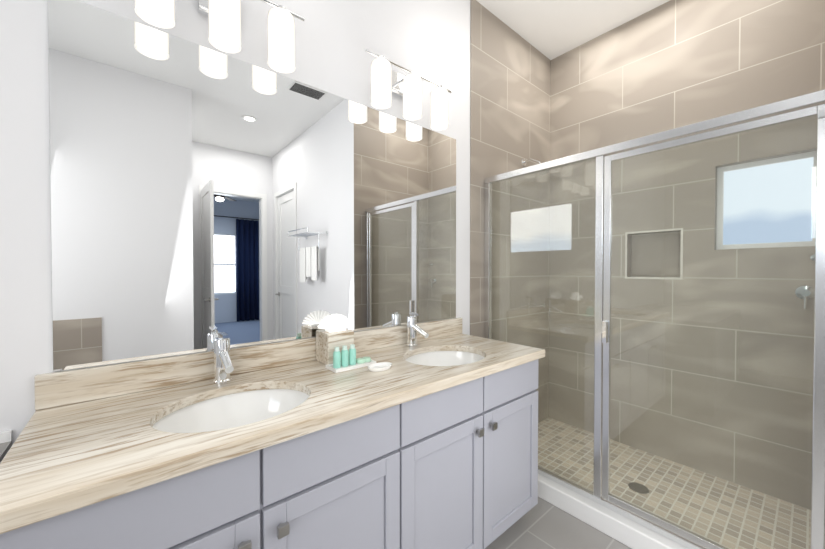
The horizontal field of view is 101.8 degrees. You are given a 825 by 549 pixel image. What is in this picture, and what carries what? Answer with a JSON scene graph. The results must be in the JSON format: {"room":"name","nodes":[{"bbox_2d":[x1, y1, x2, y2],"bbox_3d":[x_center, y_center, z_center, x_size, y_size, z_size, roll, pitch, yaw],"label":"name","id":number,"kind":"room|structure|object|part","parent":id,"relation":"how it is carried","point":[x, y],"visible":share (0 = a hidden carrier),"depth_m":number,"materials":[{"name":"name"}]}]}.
{"room":"bathroom","nodes":[
{"label":"bathroom","id":0,"kind":"room"},
{"bbox_2d":[0,0,469,444],"bbox_3d":[-0.879,-0.247,1.231,5.480,3.100,0.120,-1,1,-40],"label":"wall","id":1,"kind":"structure","parent":0,"point":[430,39],"depth_m":1.19,"materials":[{"name":"white paint"}]},
{"bbox_2d":[135,0,304,72],"bbox_3d":[-0.679,-0.939,1.202,0.570,0.255,0.164,-1,1,-40],"label":"sconce","id":2,"kind":"object","parent":1,"relation":"attached to","point":[224,16],"visible":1,"depth_m":1.20,"materials":[{"name":"white glass"}]},
{"bbox_3d":[-0.690,-1.011,1.213,0.570,0.110,0.131,-1,1,-40],"label":"arm","id":3,"kind":"part","parent":2,"relation":"part of","materials":[{"name":"silver metal"}]},
{"bbox_2d":[48,0,455,371],"bbox_3d":[-0.397,-0.280,1.551,1.750,1.122,0.005,-1,1,-40],"label":"mirror","id":4,"kind":"object","parent":1,"relation":"attached to","point":[198,192],"visible":0.92,"depth_m":1.26,"materials":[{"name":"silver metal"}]},
{"bbox_2d":[364,48,451,129],"bbox_3d":[-0.021,-0.946,1.754,0.570,0.255,0.164,-1,1,-40],"label":"sconce","id":5,"kind":"object","parent":1,"relation":"attached to","point":[385,82],"visible":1,"depth_m":1.69,"materials":[{"name":"white glass"}]},
{"bbox_3d":[-0.031,-1.019,1.766,0.570,0.110,0.131,-1,1,-40],"label":"arm","id":6,"kind":"part","parent":5,"relation":"part of","materials":[{"name":"silver metal"}]},
{"bbox_2d":[470,0,550,422],"bbox_3d":[0.775,-0.289,2.534,1.030,3.050,0.008,-1,1,-40],"label":"wall tile","id":7,"kind":"structure","parent":1,"relation":"attached to","point":[510,79],"depth_m":2.49,"materials":[{"name":"beige tile"}]},
{"bbox_2d":[522,158,550,174],"bbox_3d":[0.929,-0.814,2.507,0.090,0.156,0.219,-1,1,-40],"label":"shower head","id":8,"kind":"object","parent":1,"relation":"attached to","point":[524,161],"visible":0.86,"depth_m":2.51},
{"bbox_2d":[485,497,630,548],"bbox_3d":[0.471,1.375,-0.356,5.480,0.100,4.320,-1,1,-40],"label":"floor","id":9,"kind":"structure","parent":0,"point":[544,526],"depth_m":1.67,"materials":[{"name":"tile"}]},
{"bbox_2d":[0,430,11,462],"bbox_3d":[-1.470,0.885,0.082,1.638,0.868,0.898,-1,1,-40],"label":"tub deck","id":10,"kind":"object","parent":9,"relation":"on","point":[6,436],"visible":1,"depth_m":0.93,"materials":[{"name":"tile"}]},
{"bbox_2d":[0,317,544,548],"bbox_3d":[-0.208,0.794,1.347,1.832,1.016,0.580,-1,1,-40],"label":"vanity","id":11,"kind":"object","parent":9,"relation":"on","point":[437,448],"visible":0.99,"depth_m":1.04,"materials":[{"name":"grey"}]},
{"bbox_2d":[212,332,233,383],"bbox_3d":[-0.663,0.300,1.183,0.062,0.176,0.154,-1,1,-40],"label":"faucet","id":12,"kind":"object","parent":11,"relation":"on","point":[223,366],"visible":1,"depth_m":1.19,"materials":[{"name":"silver metal"}]},
{"bbox_2d":[316,314,353,364],"bbox_3d":[-0.346,0.280,1.490,0.162,0.208,0.125,-1,1,-40],"label":"tissue box","id":13,"kind":"object","parent":11,"relation":"on","point":[334,333],"visible":0.88,"depth_m":1.45,"materials":[{"name":"stone"}]},
{"bbox_2d":[326,344,375,372],"bbox_3d":[-0.257,0.341,1.408,0.190,0.089,0.090,-1,1,-40],"label":"tray","id":14,"kind":"object","parent":11,"relation":"on","point":[345,360],"visible":1,"depth_m":1.38,"materials":[{"name":"white"}]},
{"bbox_2d":[368,362,391,371],"bbox_3d":[-0.133,0.378,1.369,0.110,0.015,0.072,-1,1,-40],"label":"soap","id":15,"kind":"object","parent":11,"relation":"on","point":[382,366],"visible":1,"depth_m":1.37,"materials":[{"name":"white"}]},
{"bbox_2d":[406,312,428,346],"bbox_3d":[0.027,0.292,1.762,0.062,0.176,0.154,-1,1,-40],"label":"faucet","id":16,"kind":"object","parent":11,"relation":"on","point":[413,328],"visible":1,"depth_m":1.77,"materials":[{"name":"silver metal"}]},
{"bbox_2d":[538,467,687,548],"bbox_3d":[0.995,1.247,1.741,0.140,0.100,1.520,-1,1,-40],"label":"sill","id":17,"kind":"structure","parent":9,"relation":"on","point":[622,529],"depth_m":1.69,"materials":[{"name":"white stone"}]},
{"bbox_2d":[485,89,824,548],"bbox_3d":[0.991,0.272,1.724,0.068,1.847,1.519,-1,1,-40],"label":"shower","id":18,"kind":"object","parent":17,"relation":"on","point":[809,105],"visible":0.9,"depth_m":1.56,"materials":[{"name":"silver metal"}]},
{"bbox_3d":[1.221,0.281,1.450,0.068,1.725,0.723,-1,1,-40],"label":"enclosure frame handle","id":19,"kind":"part","parent":18,"relation":"part of","materials":[{"name":"silver metal"}]},
{"bbox_2d":[476,0,669,59],"bbox_3d":[1.877,-1.807,-1.732,5.920,0.100,8.170,-1,1,-40],"label":"ceiling","id":20,"kind":"structure","parent":0,"point":[554,28],"depth_m":2.35,"materials":[{"name":"white paint"}]},
{"bbox_2d":[538,418,810,548],"bbox_3d":[1.352,1.268,2.046,0.800,0.050,1.530,-1,1,-40],"label":"floor","id":21,"kind":"structure","parent":0,"point":[730,515],"depth_m":1.90,"materials":[{"name":"tile"}]},
{"bbox_2d":[628,482,648,493],"bbox_3d":[1.315,1.241,1.950,0.100,0.005,0.100,-1,1,-40],"label":"shower drain","id":22,"kind":"object","parent":21,"relation":"on","point":[637,487],"visible":1,"depth_m":1.94,"materials":[{"name":"silver metal"}]},
{"bbox_2d":[549,0,824,509],"bbox_3d":[1.758,-0.261,2.288,0.160,3.100,1.650,-1,1,-40],"label":"wall","id":23,"kind":"structure","parent":0,"point":[712,367],"depth_m":2.15,"materials":[{"name":"tile"}]},
{"bbox_2d":[625,228,682,279],"bbox_3d":[1.647,-0.136,2.299,0.007,0.334,0.331,-1,1,-40],"label":"trim","id":24,"kind":"structure","parent":23,"relation":"attached to","point":[681,229],"depth_m":2.28,"materials":[{"name":"beige tile"}]},
{"bbox_2d":[716,151,816,249],"bbox_3d":[2.023,-0.406,1.924,0.099,0.514,0.419,-1,1,-40],"label":"shower window","id":25,"kind":"structure","parent":23,"relation":"attached to","point":[767,203],"depth_m":1.93,"materials":[{"name":"white glass"}]},
{"bbox_2d":[795,285,814,308],"bbox_3d":[2.068,0.120,1.763,0.046,0.123,0.076,-1,1,-40],"label":"shower valve","id":26,"kind":"object","parent":23,"relation":"attached to","point":[805,292],"visible":0.96,"depth_m":1.76,"materials":[{"name":"silver metal"}]}
]}

